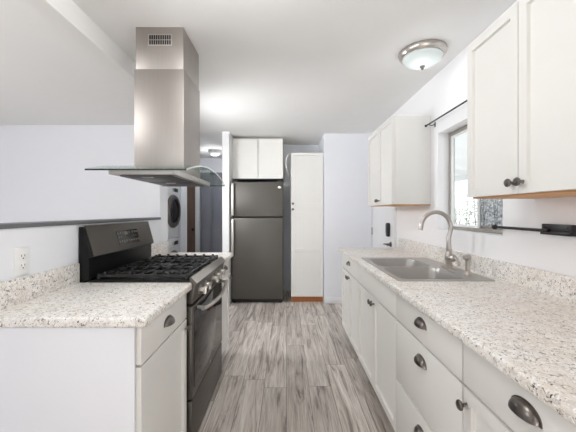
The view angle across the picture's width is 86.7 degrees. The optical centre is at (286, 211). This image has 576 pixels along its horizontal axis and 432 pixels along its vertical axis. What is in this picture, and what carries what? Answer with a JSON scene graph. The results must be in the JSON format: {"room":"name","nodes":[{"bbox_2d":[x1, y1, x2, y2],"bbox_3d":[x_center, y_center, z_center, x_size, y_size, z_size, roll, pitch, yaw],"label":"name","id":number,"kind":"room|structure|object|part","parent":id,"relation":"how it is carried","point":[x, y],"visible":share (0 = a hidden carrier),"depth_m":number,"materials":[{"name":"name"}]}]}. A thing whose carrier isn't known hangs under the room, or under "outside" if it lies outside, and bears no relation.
{"room":"kitchen","nodes":[
{"label":"kitchen","id":0,"kind":"room"},
{"bbox_2d":[0,125,147,222],"bbox_3d":[-3.420,0.092,3.920,3.560,2.395,0.100,0,0,0],"label":"wall","id":1,"kind":"structure","parent":0,"point":[44,176],"depth_m":3.87,"materials":[{"name":"white paint"}]},
{"bbox_2d":[0,220,159,282],"bbox_3d":[-1.171,0.678,-1.450,0.107,1.223,8.300,0,0,0],"label":"wall","id":2,"kind":"structure","parent":0,"point":[50,247],"depth_m":1.41,"materials":[{"name":"white paint"}]},
{"bbox_2d":[14,246,28,275],"bbox_3d":[-1.113,0.207,1.285,0.009,0.116,0.072,0,0,0],"label":"wall outlet","id":3,"kind":"object","parent":2,"relation":"attached to","point":[21,255],"visible":1,"depth_m":1.28,"materials":[{"name":"white plastic"}]},
{"bbox_2d":[19,253,25,259],"bbox_3d":[-1.111,0.187,1.285,0.002,0.029,0.034,0,0,0],"label":"receptacle","id":4,"kind":"object","parent":3,"relation":"attached to","point":[22,256],"depth_m":1.28,"materials":[{"name":"grey plastic"}]},
{"bbox_2d":[19,262,25,269],"bbox_3d":[-1.111,0.227,1.285,0.002,0.029,0.034,0,0,0],"label":"receptacle","id":5,"kind":"object","parent":3,"relation":"attached to","point":[22,265],"depth_m":1.28,"materials":[{"name":"grey plastic"}]},
{"bbox_2d":[0,263,79,309],"bbox_3d":[-1.108,0.343,1.353,0.017,0.142,0.541,0,0,0],"label":"backsplash","id":6,"kind":"structure","parent":2,"relation":"attached to","point":[15,291],"depth_m":1.34,"materials":[{"name":"stone"}]},
{"bbox_2d":[0,217,160,228],"bbox_3d":[-1.170,0.057,-1.450,0.120,0.020,8.300,0,0,0],"label":"trim","id":7,"kind":"structure","parent":2,"relation":"on","point":[92,221],"depth_m":1.54,"materials":[{"name":"grey paint"}]},
{"bbox_2d":[151,241,167,256],"bbox_3d":[-1.108,0.343,2.620,0.017,0.142,0.449,0,0,0],"label":"backsplash","id":8,"kind":"structure","parent":2,"relation":"attached to","point":[160,248],"depth_m":2.64,"materials":[{"name":"stone"}]},
{"bbox_2d":[148,183,167,242],"bbox_3d":[-1.171,0.092,2.785,0.107,2.395,0.169,0,0,0],"label":"wall pier","id":9,"kind":"object","parent":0,"point":[157,194],"visible":0.14,"depth_m":2.71,"materials":[{"name":"white paint"}]},
{"bbox_2d":[179,187,185,251],"bbox_3d":[-1.850,0.092,5.330,0.100,2.395,0.240,0,0,0],"label":"wall","id":10,"kind":"structure","parent":0,"point":[182,190],"depth_m":5.28,"materials":[{"name":"white paint"}]},
{"bbox_2d":[186,187,186,251],"bbox_3d":[-1.847,0.239,5.463,0.125,2.099,0.024,0,0,0],"label":"trim","id":11,"kind":"structure","parent":10,"relation":"attached to","point":[186,187],"depth_m":5.45,"materials":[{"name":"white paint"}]},
{"bbox_2d":[200,159,221,171],"bbox_3d":[-1.721,0.092,6.350,1.858,2.395,0.100,0,0,0],"label":"wall","id":12,"kind":"structure","parent":0,"point":[214,164],"depth_m":6.30,"materials":[{"name":"white paint"}]},
{"bbox_2d":[187,187,194,251],"bbox_3d":[-2.259,0.260,6.236,0.762,2.040,0.108,0,0,0],"label":"door","id":13,"kind":"structure","parent":12,"relation":"in","point":[190,190],"depth_m":6.25,"materials":[{"name":"brown wood"}]},
{"bbox_2d":[195,187,199,251],"bbox_3d":[-1.831,0.239,6.280,0.093,2.099,0.037,0,0,0],"label":"trim","id":14,"kind":"structure","parent":12,"relation":"attached to","point":[197,189],"depth_m":6.26,"materials":[{"name":"white paint"}]},
{"bbox_2d":[200,172,221,251],"bbox_3d":[-1.321,0.230,6.262,0.895,2.080,0.036,0,0,0],"label":"shower curtain","id":15,"kind":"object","parent":12,"relation":"in","point":[210,196],"depth_m":6.24,"materials":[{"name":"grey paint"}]},
{"bbox_3d":[-1.658,0.230,6.262,0.220,2.080,0.036,0,0,0],"label":"panel","id":16,"kind":"part","parent":15,"relation":"part of","materials":[{"name":"grey paint"}]},
{"bbox_3d":[-1.433,0.230,6.262,0.220,2.080,0.036,0,0,0],"label":"panel","id":17,"kind":"part","parent":15,"relation":"part of","materials":[{"name":"grey paint"}]},
{"bbox_2d":[222,132,234,304],"bbox_3d":[-0.837,0.092,5.245,0.090,2.395,2.110,0,0,0],"label":"wall","id":18,"kind":"structure","parent":0,"point":[227,138],"depth_m":4.19,"materials":[{"name":"white paint"}]},
{"bbox_2d":[0,0,516,158],"bbox_3d":[-1.935,-1.155,0.450,6.530,0.100,12.100,0,0,0],"label":"ceiling","id":19,"kind":"structure","parent":0,"point":[296,72],"depth_m":2.22,"materials":[{"name":"white paint"}]},
{"bbox_2d":[22,0,135,89],"bbox_3d":[-1.171,-1.042,-1.450,0.107,0.124,8.300,0,0,0],"label":"trim","id":20,"kind":"structure","parent":19,"relation":"attached to","point":[66,16],"depth_m":1.74,"materials":[{"name":"white paint"}]},
{"bbox_2d":[85,27,224,186],"bbox_3d":[-0.741,-0.643,1.970,0.502,0.920,0.942,0,0,0],"label":"range hood","id":21,"kind":"object","parent":19,"relation":"attached to","point":[166,73],"visible":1,"depth_m":1.81,"materials":[{"name":"silver metal"}]},
{"bbox_2d":[108,170,209,186],"bbox_3d":[-0.739,-0.203,1.920,0.332,0.039,0.740,0,0,0],"label":"hood","id":22,"kind":"object","parent":21,"relation":"attached to","point":[169,178],"depth_m":1.70,"materials":[{"name":"silver metal"}]},
{"bbox_2d":[148,34,171,45],"bbox_3d":[-0.754,-1.026,1.819,0.144,0.069,0.002,0,0,0],"label":"vent grille","id":23,"kind":"object","parent":21,"relation":"attached to","point":[153,39],"depth_m":1.82,"materials":[{"name":"silver metal"}]},
{"bbox_2d":[208,149,221,156],"bbox_3d":[-1.280,-1.040,5.450,0.240,0.127,0.240,0,0,0],"label":"ceiling light","id":24,"kind":"object","parent":19,"relation":"attached to","point":[214,152],"visible":1,"depth_m":5.38,"materials":[{"name":"white glass"}]},
{"bbox_2d":[398,39,447,69],"bbox_3d":[0.935,-1.040,2.100,0.310,0.127,0.310,0,0,0],"label":"ceiling light","id":25,"kind":"object","parent":19,"relation":"attached to","point":[420,55],"visible":1,"depth_m":2.02,"materials":[{"name":"white glass"}]},
{"bbox_2d":[198,290,394,431],"bbox_3d":[-1.935,1.330,0.450,6.530,0.080,12.100,0,0,0],"label":"floor","id":26,"kind":"structure","parent":0,"point":[288,366],"depth_m":2.38,"materials":[{"name":"grey wood"}]},
{"bbox_2d":[0,294,190,431],"bbox_3d":[-0.805,0.853,1.354,0.616,0.873,0.521,0,0,0],"label":"base cabinet","id":27,"kind":"object","parent":26,"relation":"on","point":[52,379],"visible":0.94,"depth_m":1.09,"materials":[{"name":"white paint"}]},
{"bbox_3d":[-0.830,0.852,1.099,0.567,0.872,0.012,0,0,0],"label":"panel","id":28,"kind":"part","parent":27,"relation":"part of","materials":[{"name":"white paint"}]},
{"bbox_2d":[0,263,191,327],"bbox_3d":[-0.809,0.343,1.353,0.616,0.142,0.541,0,0,0],"label":"countertop","id":29,"kind":"structure","parent":27,"relation":"on","point":[53,298],"depth_m":1.25,"materials":[{"name":"stone"}]},
{"bbox_3d":[-0.541,0.490,1.360,0.026,0.136,0.502,0,0,0],"label":"drawer","id":30,"kind":"part","parent":27,"relation":"part of","materials":[{"name":"white paint"}]},
{"bbox_3d":[-0.541,0.868,1.360,0.026,0.604,0.502,0,0,0],"label":"door","id":31,"kind":"part","parent":27,"relation":"part of","materials":[{"name":"white paint"}]},
{"bbox_3d":[-0.515,0.480,1.360,0.026,0.037,0.096,0,0,0],"label":"cup pull","id":32,"kind":"part","parent":27,"relation":"part of","materials":[{"name":"grey metal"}]},
{"bbox_2d":[79,221,227,431],"bbox_3d":[-0.771,0.682,2.010,0.684,1.216,0.756,0,0,0],"label":"range","id":33,"kind":"object","parent":26,"relation":"on","point":[117,252],"visible":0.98,"depth_m":1.83,"materials":[{"name":"black metal"}]},
{"bbox_2d":[91,259,215,282],"bbox_3d":[-0.785,0.378,2.010,0.530,0.028,0.756,0,0,0],"label":"cooktop","id":34,"kind":"object","parent":33,"relation":"in","point":[99,279],"depth_m":1.67,"materials":[{"name":"black metal"}]},
{"bbox_3d":[-0.475,0.441,1.740,0.048,0.054,0.052,0,0,0],"label":"knob","id":35,"kind":"part","parent":33,"relation":"part of","materials":[{"name":"silver metal"}]},
{"bbox_3d":[-0.521,0.758,2.010,0.035,0.500,0.752,0,0,0],"label":"oven door","id":36,"kind":"part","parent":33,"relation":"part of","materials":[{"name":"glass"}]},
{"bbox_3d":[-0.522,1.137,2.010,0.033,0.237,0.752,0,0,0],"label":"storage drawer","id":37,"kind":"part","parent":33,"relation":"part of","materials":[{"name":"metal"}]},
{"bbox_3d":[-0.509,0.421,2.010,0.058,0.142,0.756,0,0,0],"label":"knob panel","id":38,"kind":"part","parent":33,"relation":"part of","materials":[{"name":"metal"}]},
{"bbox_3d":[-0.475,0.441,1.850,0.048,0.054,0.052,0,0,0],"label":"knob","id":39,"kind":"part","parent":33,"relation":"part of","materials":[{"name":"silver metal"}]},
{"bbox_3d":[-0.467,0.547,2.035,0.075,0.047,0.674,0,0,0],"label":"handle","id":40,"kind":"part","parent":33,"relation":"part of","materials":[{"name":"silver metal"}]},
{"bbox_3d":[-0.475,0.441,2.030,0.048,0.054,0.052,0,0,0],"label":"knob","id":41,"kind":"part","parent":33,"relation":"part of","materials":[{"name":"silver metal"}]},
{"bbox_3d":[-0.475,0.441,2.140,0.048,0.054,0.052,0,0,0],"label":"knob","id":42,"kind":"part","parent":33,"relation":"part of","materials":[{"name":"silver metal"}]},
{"bbox_3d":[-0.475,0.441,2.260,0.048,0.054,0.052,0,0,0],"label":"knob","id":43,"kind":"part","parent":33,"relation":"part of","materials":[{"name":"silver metal"}]},
{"bbox_2d":[168,237,178,251],"bbox_3d":[-2.105,0.852,4.820,0.710,0.872,0.600,0,0,0],"label":"washing machine","id":44,"kind":"object","parent":26,"relation":"on","point":[173,243],"visible":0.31,"depth_m":4.83,"materials":[{"name":"white metal"}]},
{"bbox_2d":[168,187,180,238],"bbox_3d":[-2.105,-0.039,4.820,0.710,0.900,0.600,0,0,0],"label":"dryer","id":45,"kind":"object","parent":44,"relation":"on","point":[174,208],"visible":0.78,"depth_m":4.79,"materials":[{"name":"white metal"}]},
{"bbox_3d":[-1.774,-0.010,4.820,0.049,0.530,0.530,0,0,0],"label":"door","id":46,"kind":"part","parent":45,"relation":"part of","materials":[{"name":"black glass"}]},
{"bbox_3d":[-1.770,-0.010,4.820,0.020,0.372,0.372,0,0,0],"label":"door glass","id":47,"kind":"part","parent":45,"relation":"part of","materials":[{"name":"black glass"}]},
{"bbox_2d":[221,260,231,353],"bbox_3d":[-0.805,0.853,2.610,0.616,0.873,0.408,0,0,0],"label":"base cabinet","id":48,"kind":"object","parent":26,"relation":"on","point":[225,298],"visible":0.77,"depth_m":2.71,"materials":[{"name":"white paint"}]},
{"bbox_2d":[151,241,233,262],"bbox_3d":[-0.804,0.343,2.620,0.624,0.142,0.449,0,0,0],"label":"countertop","id":49,"kind":"structure","parent":48,"relation":"on","point":[160,248],"depth_m":2.70,"materials":[{"name":"stone"}]},
{"bbox_3d":[-0.541,0.868,2.610,0.026,0.604,0.402,0,0,0],"label":"door","id":50,"kind":"part","parent":48,"relation":"part of","materials":[{"name":"white paint"}]},
{"bbox_3d":[-0.541,0.490,2.610,0.026,0.136,0.402,0,0,0],"label":"drawer","id":51,"kind":"part","parent":48,"relation":"part of","materials":[{"name":"white paint"}]},
{"bbox_2d":[231,181,282,302],"bbox_3d":[-0.415,0.422,4.612,0.732,1.734,0.735,0,0,0],"label":"refrigerator","id":52,"kind":"object","parent":26,"relation":"on","point":[256,207],"visible":0.98,"depth_m":4.30,"materials":[{"name":"grey metal"}]},
{"bbox_3d":[-0.755,0.335,4.272,0.034,0.470,0.054,0,0,0],"label":"handle","id":53,"kind":"part","parent":52,"relation":"part of","materials":[{"name":"silver metal"}]},
{"bbox_3d":[-0.755,-0.175,4.272,0.034,0.450,0.054,0,0,0],"label":"handle","id":54,"kind":"part","parent":52,"relation":"part of","materials":[{"name":"silver metal"}]},
{"bbox_3d":[-0.415,0.654,4.333,0.732,1.148,0.066,0,0,0],"label":"fridge door","id":55,"kind":"part","parent":52,"relation":"part of","materials":[{"name":"metal"}]},
{"bbox_3d":[-0.415,-0.178,4.333,0.732,0.493,0.066,0,0,0],"label":"freezer door","id":56,"kind":"part","parent":52,"relation":"part of","materials":[{"name":"metal"}]},
{"bbox_2d":[291,153,322,301],"bbox_3d":[0.294,0.222,4.629,0.458,2.134,0.652,0,0,0],"label":"pantry cabinet","id":57,"kind":"object","parent":26,"relation":"on","point":[306,168],"visible":1,"depth_m":4.35,"materials":[{"name":"white paint"}]},
{"bbox_3d":[0.294,0.563,4.348,0.454,1.278,0.026,0,0,0],"label":"door","id":58,"kind":"part","parent":57,"relation":"part of","materials":[{"name":"white paint"}]},
{"bbox_3d":[0.294,-0.462,4.348,0.454,0.760,0.026,0,0,0],"label":"door","id":59,"kind":"part","parent":57,"relation":"part of","materials":[{"name":"white paint"}]},
{"bbox_2d":[342,254,357,355],"bbox_3d":[0.873,0.853,2.816,0.656,0.873,0.707,0,0,0],"label":"base cabinet","id":60,"kind":"object","parent":26,"relation":"on","point":[350,268],"visible":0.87,"depth_m":2.77,"materials":[{"name":"white paint"}]},
{"bbox_3d":[0.590,0.869,2.992,0.026,0.602,0.348,0,0,0],"label":"door","id":61,"kind":"part","parent":60,"relation":"part of","materials":[{"name":"white paint"}]},
{"bbox_3d":[0.590,0.490,2.815,0.026,0.136,0.702,0,0,0],"label":"drawer","id":62,"kind":"part","parent":60,"relation":"part of","materials":[{"name":"white paint"}]},
{"bbox_3d":[0.590,0.869,2.639,0.026,0.602,0.348,0,0,0],"label":"door","id":63,"kind":"part","parent":60,"relation":"part of","materials":[{"name":"white paint"}]},
{"bbox_2d":[358,265,397,431],"bbox_3d":[0.873,0.853,2.034,0.656,0.873,0.852,0,0,0],"label":"base cabinet","id":64,"kind":"object","parent":26,"relation":"on","point":[377,318],"visible":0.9,"depth_m":1.96,"materials":[{"name":"white paint"}]},
{"bbox_3d":[0.590,0.869,2.247,0.026,0.602,0.420,0,0,0],"label":"door","id":65,"kind":"part","parent":64,"relation":"part of","materials":[{"name":"white paint"}]},
{"bbox_3d":[0.590,0.869,1.821,0.026,0.602,0.420,0,0,0],"label":"door","id":66,"kind":"part","parent":64,"relation":"part of","materials":[{"name":"white paint"}]},
{"bbox_2d":[396,294,465,431],"bbox_3d":[0.876,0.853,1.304,0.650,0.873,0.605,0,0,0],"label":"base cabinet","id":67,"kind":"object","parent":26,"relation":"on","point":[429,359],"visible":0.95,"depth_m":1.26,"materials":[{"name":"white paint"}]},
{"bbox_3d":[0.590,1.023,1.304,0.026,0.294,0.599,0,0,0],"label":"drawer","id":68,"kind":"part","parent":67,"relation":"part of","materials":[{"name":"white paint"}]},
{"bbox_3d":[0.564,0.941,1.304,0.026,0.037,0.096,0,0,0],"label":"cup pull","id":69,"kind":"part","parent":67,"relation":"part of","materials":[{"name":"grey metal"}]},
{"bbox_3d":[0.564,0.630,1.304,0.026,0.037,0.096,0,0,0],"label":"cup pull","id":70,"kind":"part","parent":67,"relation":"part of","materials":[{"name":"grey metal"}]},
{"bbox_3d":[0.564,0.470,1.304,0.026,0.037,0.096,0,0,0],"label":"cup pull","id":71,"kind":"part","parent":67,"relation":"part of","materials":[{"name":"grey metal"}]},
{"bbox_3d":[0.590,0.490,1.304,0.026,0.136,0.599,0,0,0],"label":"drawer","id":72,"kind":"part","parent":67,"relation":"part of","materials":[{"name":"white paint"}]},
{"bbox_2d":[456,343,575,431],"bbox_3d":[0.873,0.853,0.735,0.656,0.873,0.528,0,0,0],"label":"base cabinet","id":73,"kind":"object","parent":26,"relation":"on","point":[493,402],"visible":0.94,"depth_m":0.83,"materials":[{"name":"white paint"}]},
{"bbox_2d":[338,238,575,426],"bbox_3d":[0.877,0.343,1.845,0.654,0.142,2.810,0,0,0],"label":"countertop","id":74,"kind":"structure","parent":73,"relation":"on","point":[522,322],"depth_m":1.13,"materials":[{"name":"stone"}]},
{"bbox_2d":[362,258,494,280],"bbox_3d":[0.872,0.463,2.071,0.532,0.182,0.838,0,0,0],"label":"sink","id":75,"kind":"object","parent":74,"relation":"in","point":[400,269],"visible":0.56,"depth_m":2.05,"materials":[{"name":"metal"}]},
{"bbox_3d":[0.822,0.463,2.256,0.367,0.182,0.351,0,0,0],"label":"bowl","id":76,"kind":"part","parent":75,"relation":"part of","materials":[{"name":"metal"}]},
{"bbox_3d":[0.822,0.463,1.870,0.367,0.182,0.366,0,0,0],"label":"bowl","id":77,"kind":"part","parent":75,"relation":"part of","materials":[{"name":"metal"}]},
{"bbox_2d":[463,254,472,275],"bbox_3d":[1.070,0.310,1.800,0.050,0.121,0.050,0,0,0],"label":"sprayer","id":78,"kind":"object","parent":75,"relation":"on","point":[466,257],"visible":1,"depth_m":1.79,"materials":[{"name":"silver metal"}]},
{"bbox_2d":[418,210,460,270],"bbox_3d":[1.016,0.179,1.992,0.239,0.383,0.196,0,0,-26],"label":"faucet","id":79,"kind":"object","parent":74,"relation":"on","point":[449,257],"visible":1,"depth_m":2.01,"materials":[{"name":"silver metal"}]},
{"bbox_3d":[0.986,0.120,2.020,0.230,0.264,0.034,0,0,0],"label":"spout","id":80,"kind":"part","parent":79,"relation":"part of","materials":[{"name":"silver metal"}]},
{"bbox_3d":[0.561,0.618,0.976,0.032,0.032,0.033,0,0,0],"label":"knob","id":81,"kind":"part","parent":73,"relation":"part of","materials":[{"name":"grey metal"}]},
{"bbox_3d":[0.590,0.869,0.734,0.026,0.602,0.520,0,0,0],"label":"door","id":82,"kind":"part","parent":73,"relation":"part of","materials":[{"name":"white paint"}]},
{"bbox_3d":[0.564,0.470,0.735,0.026,0.037,0.096,0,0,0],"label":"cup pull","id":83,"kind":"part","parent":73,"relation":"part of","materials":[{"name":"grey metal"}]},
{"bbox_2d":[283,145,318,289],"bbox_3d":[-0.130,0.092,5.085,1.320,2.395,0.130,0,0,0],"label":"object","id":84,"kind":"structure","parent":0,"point":[287,149],"depth_m":5.02,"materials":[{"name":"white paint"}]},
{"bbox_2d":[232,139,282,181],"bbox_3d":[-0.420,-0.772,4.715,0.735,0.589,0.590,0,0,0],"label":"upper cabinet","id":85,"kind":"object","parent":84,"relation":"attached to","point":[253,160],"visible":0.94,"depth_m":4.43,"materials":[{"name":"white paint"}]},
{"bbox_3d":[-0.604,-0.774,4.433,0.364,0.579,0.026,0,0,0],"label":"door","id":86,"kind":"part","parent":85,"relation":"part of","materials":[{"name":"white paint"}]},
{"bbox_3d":[-0.236,-0.774,4.433,0.364,0.579,0.026,0,0,0],"label":"door","id":87,"kind":"part","parent":85,"relation":"part of","materials":[{"name":"white paint"}]},
{"bbox_2d":[319,134,371,301],"bbox_3d":[0.868,0.092,4.725,0.675,2.395,0.850,0,0,0],"label":"wall","id":88,"kind":"structure","parent":0,"point":[346,210],"depth_m":4.30,"materials":[{"name":"white paint"}]},
{"bbox_2d":[324,298,341,303],"bbox_3d":[0.867,1.247,4.293,0.674,0.084,0.014,0,0,0],"label":"baseboard","id":89,"kind":"structure","parent":88,"relation":"attached to","point":[326,300],"depth_m":4.29,"materials":[{"name":"white paint"}]},
{"bbox_2d":[372,0,575,277],"bbox_3d":[1.265,0.092,0.450,0.120,2.395,12.100,0,0,0],"label":"wall","id":90,"kind":"structure","parent":0,"point":[447,89],"depth_m":2.11,"materials":[{"name":"white paint"}]},
{"bbox_2d":[371,207,396,246],"bbox_3d":[1.170,0.244,3.804,0.070,2.089,0.937,0,0,0],"label":"door","id":91,"kind":"structure","parent":90,"relation":"in","point":[383,219],"depth_m":3.71,"materials":[{"name":"white paint"}]},
{"bbox_2d":[368,116,429,206],"bbox_3d":[1.026,-0.431,2.920,0.354,0.746,0.745,0,0,0],"label":"upper cabinet","id":92,"kind":"object","parent":90,"relation":"attached to","point":[399,149],"visible":1,"depth_m":2.55,"materials":[{"name":"white paint"}]},
{"bbox_3d":[0.893,-0.433,3.106,0.026,0.736,0.368,0,0,0],"label":"door","id":93,"kind":"part","parent":92,"relation":"part of","materials":[{"name":"white paint"}]},
{"bbox_3d":[0.893,-0.433,2.734,0.026,0.736,0.368,0,0,0],"label":"door","id":94,"kind":"part","parent":92,"relation":"part of","materials":[{"name":"white paint"}]},
{"bbox_2d":[425,100,466,126],"bbox_3d":[1.175,-0.708,2.060,0.061,0.040,0.954,0,0,0],"label":"curtain rod","id":95,"kind":"object","parent":90,"relation":"attached to","point":[465,101],"visible":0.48,"depth_m":2.24,"materials":[{"name":"black metal"}]},
{"bbox_2d":[449,125,502,233],"bbox_3d":[1.309,-0.245,2.063,0.042,0.758,0.724,0,0,0],"label":"window","id":96,"kind":"structure","parent":90,"relation":"in","point":[476,228],"depth_m":2.38,"materials":[{"name":"metal"}]},
{"bbox_3d":[1.298,-0.242,2.223,0.012,0.704,0.344,0,0,0],"label":"sash","id":97,"kind":"part","parent":96,"relation":"part of","materials":[{"name":"clear glass"}]},
{"bbox_3d":[1.312,-0.242,1.907,0.012,0.704,0.352,0,0,0],"label":"sash","id":98,"kind":"part","parent":96,"relation":"part of","materials":[{"name":"glass"}]},
{"bbox_2d":[398,238,575,303],"bbox_3d":[1.195,0.343,1.845,0.017,0.142,2.810,0,0,0],"label":"backsplash","id":99,"kind":"structure","parent":90,"relation":"attached to","point":[560,286],"depth_m":1.61,"materials":[{"name":"stone"}]},
{"bbox_2d":[467,0,575,198],"bbox_3d":[1.026,-0.434,1.159,0.354,0.741,0.656,0,0,0],"label":"upper cabinet","id":100,"kind":"object","parent":90,"relation":"attached to","point":[521,70],"visible":1,"depth_m":1.13,"materials":[{"name":"white paint"}]},
{"bbox_3d":[0.893,-0.436,1.323,0.026,0.731,0.324,0,0,0],"label":"door","id":101,"kind":"part","parent":100,"relation":"part of","materials":[{"name":"white paint"}]},
{"bbox_3d":[0.864,-0.113,1.183,0.032,0.032,0.033,0,0,0],"label":"knob","id":102,"kind":"part","parent":100,"relation":"part of","materials":[{"name":"grey metal"}]},
{"bbox_3d":[0.864,-0.113,1.135,0.032,0.032,0.033,0,0,0],"label":"knob","id":103,"kind":"part","parent":100,"relation":"part of","materials":[{"name":"grey metal"}]},
{"bbox_3d":[0.893,-0.436,0.995,0.026,0.731,0.324,0,0,0],"label":"door","id":104,"kind":"part","parent":100,"relation":"part of","materials":[{"name":"white paint"}]},
{"bbox_2d":[491,224,575,236],"bbox_3d":[1.179,0.078,1.497,0.040,0.048,0.466,0,0,-4],"label":"towel holder","id":105,"kind":"object","parent":90,"relation":"attached to","point":[548,229],"visible":1,"depth_m":1.36,"materials":[{"name":"black plastic"}]},
{"bbox_3d":[1.174,0.084,1.540,0.021,0.015,0.341,0,0,0],"label":"rod","id":106,"kind":"part","parent":105,"relation":"part of","materials":[{"name":"black plastic"}]},
{"label":"outside","id":107,"kind":"structure","parent":0,"visible":0},
{"bbox_3d":[5.170,1.490,6.000,7.660,0.100,16.000,0,0,0],"label":"ground","id":108,"kind":"structure","parent":107,"visible":0},
{"bbox_2d":[455,132,466,181],"bbox_3d":[2.250,0.230,4.200,1.800,2.420,7.200,0,0,0],"label":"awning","id":109,"kind":"object","parent":108,"relation":"on","point":[461,140],"visible":0.05,"depth_m":4.34,"materials":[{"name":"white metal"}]},
{"bbox_2d":[455,193,502,225],"bbox_3d":[4.096,0.484,5.341,0.852,1.915,5.604,0,0,0],"label":"hedge","id":110,"kind":"object","parent":108,"relation":"on","point":[458,199],"visible":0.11,"depth_m":6.51,"materials":[{"name":"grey plant"}]}
]}

